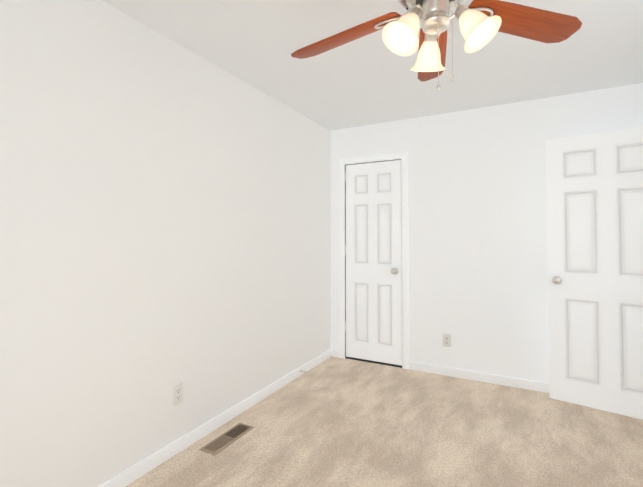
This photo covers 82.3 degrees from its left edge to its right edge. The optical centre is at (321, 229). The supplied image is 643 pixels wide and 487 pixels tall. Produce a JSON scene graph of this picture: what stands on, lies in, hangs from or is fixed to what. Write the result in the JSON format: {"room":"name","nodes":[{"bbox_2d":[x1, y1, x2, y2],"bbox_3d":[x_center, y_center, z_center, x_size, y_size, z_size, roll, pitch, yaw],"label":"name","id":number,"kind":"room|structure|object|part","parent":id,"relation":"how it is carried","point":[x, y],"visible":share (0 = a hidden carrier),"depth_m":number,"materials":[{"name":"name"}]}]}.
{"room":"empty bedroom","nodes":[
{"label":"empty bedroom","id":0,"kind":"room"},
{"bbox_2d":[0,0,330,486],"bbox_3d":[-0.955,0.102,2.150,0.120,2.440,4.489,-1,-2,28],"label":"wall","id":1,"kind":"structure","parent":0,"point":[165,215],"depth_m":1.95,"materials":[{"name":"white paint"}]},
{"bbox_2d":[173,382,182,405],"bbox_3d":[-0.851,0.980,2.186,0.008,0.119,0.072,-1,-2,28],"label":"electrical outlet","id":2,"kind":"object","parent":1,"relation":"attached to","point":[177,394],"visible":1,"depth_m":2.18,"materials":[{"name":"white plastic"}]},
{"bbox_2d":[98,349,330,486],"bbox_3d":[-0.896,1.282,2.090,0.013,0.078,4.249,-1,-2,28],"label":"baseboard","id":3,"kind":"structure","parent":1,"relation":"attached to","point":[128,476],"depth_m":2.33,"materials":[{"name":"white paint"}]},
{"bbox_2d":[102,0,642,130],"bbox_3d":[0.321,-1.194,1.501,3.010,0.120,4.489,-1,-2,28],"label":"ceiling","id":4,"kind":"structure","parent":0,"point":[370,79],"depth_m":2.39,"materials":[{"name":"white paint"}]},
{"bbox_2d":[291,0,581,91],"bbox_3d":[0.440,-0.799,1.288,1.246,0.679,1.251,0,-1,-10],"label":"ceiling fan","id":5,"kind":"object","parent":4,"relation":"hanging from","point":[482,23],"visible":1,"depth_m":1.36,"materials":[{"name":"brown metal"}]},
{"bbox_3d":[0.088,-0.799,1.542,0.525,0.038,0.133,-1,-2,38],"label":"blade","id":6,"kind":"part","parent":5,"relation":"part of","materials":[{"name":"brown wood"}]},
{"bbox_3d":[0.505,-0.795,1.683,0.133,0.038,0.525,0,-1,15],"label":"blade","id":7,"kind":"part","parent":5,"relation":"part of","materials":[{"name":"brown wood"}]},
{"bbox_3d":[0.780,-0.801,1.424,0.525,0.038,0.133,0,-1,-18],"label":"blade","id":8,"kind":"part","parent":5,"relation":"part of","materials":[{"name":"brown wood"}]},
{"bbox_2d":[126,356,642,486],"bbox_3d":[0.321,1.355,1.440,3.010,0.100,4.489,-1,-2,28],"label":"floor","id":9,"kind":"structure","parent":0,"point":[331,421],"depth_m":2.32,"materials":[{"name":"carpet"}]},
{"bbox_2d":[199,423,253,455],"bbox_3d":[-0.592,1.323,2.338,0.128,0.007,0.366,-1,-2,28],"label":"floor air vent","id":10,"kind":"object","parent":9,"relation":"on","point":[219,444],"visible":1,"depth_m":2.31,"materials":[{"name":"beige metal"}]},
{"bbox_2d":[330,83,642,382],"bbox_3d":[1.348,0.132,3.397,3.010,2.440,0.120,-1,-2,28],"label":"wall","id":11,"kind":"structure","parent":0,"point":[477,249],"depth_m":3.29,"materials":[{"name":"white paint"}]},
{"bbox_2d":[331,349,338,357],"bbox_3d":[0.149,1.326,3.933,0.097,0.078,0.013,-1,-2,28],"label":"baseboard","id":12,"kind":"structure","parent":11,"relation":"attached to","point":[334,352],"depth_m":3.93,"materials":[{"name":"white paint"}]},
{"bbox_2d":[345,160,401,365],"bbox_3d":[0.528,0.329,3.788,0.612,2.025,0.179,-1,-2,28],"label":"closet door","id":13,"kind":"structure","parent":11,"relation":"in","point":[373,254],"depth_m":3.76,"materials":[{"name":"white wood"}]},
{"bbox_2d":[339,152,408,368],"bbox_3d":[0.546,0.304,3.811,0.740,2.115,0.137,-1,-2,28],"label":"trim","id":14,"kind":"structure","parent":11,"relation":"attached to","point":[401,156],"depth_m":3.75,"materials":[{"name":"white wood"}]},
{"bbox_2d":[443,333,450,346],"bbox_3d":[1.158,1.030,3.404,0.072,0.119,0.008,-1,-2,28],"label":"electrical outlet","id":15,"kind":"object","parent":11,"relation":"attached to","point":[446,340],"visible":1,"depth_m":3.40,"materials":[{"name":"white plastic"}]},
{"bbox_2d":[409,361,548,392],"bbox_3d":[1.692,1.306,3.110,1.920,0.078,0.013,-1,-2,28],"label":"baseboard","id":16,"kind":"structure","parent":11,"relation":"attached to","point":[492,378],"depth_m":3.25,"materials":[{"name":"white paint"}]},
{"bbox_2d":[546,126,642,419],"bbox_3d":[2.102,0.303,2.697,0.763,2.040,0.179,-1,-2,39],"label":"entry door","id":17,"kind":"structure","parent":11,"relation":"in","point":[594,185],"depth_m":2.73,"materials":[{"name":"white wood"}]}
]}

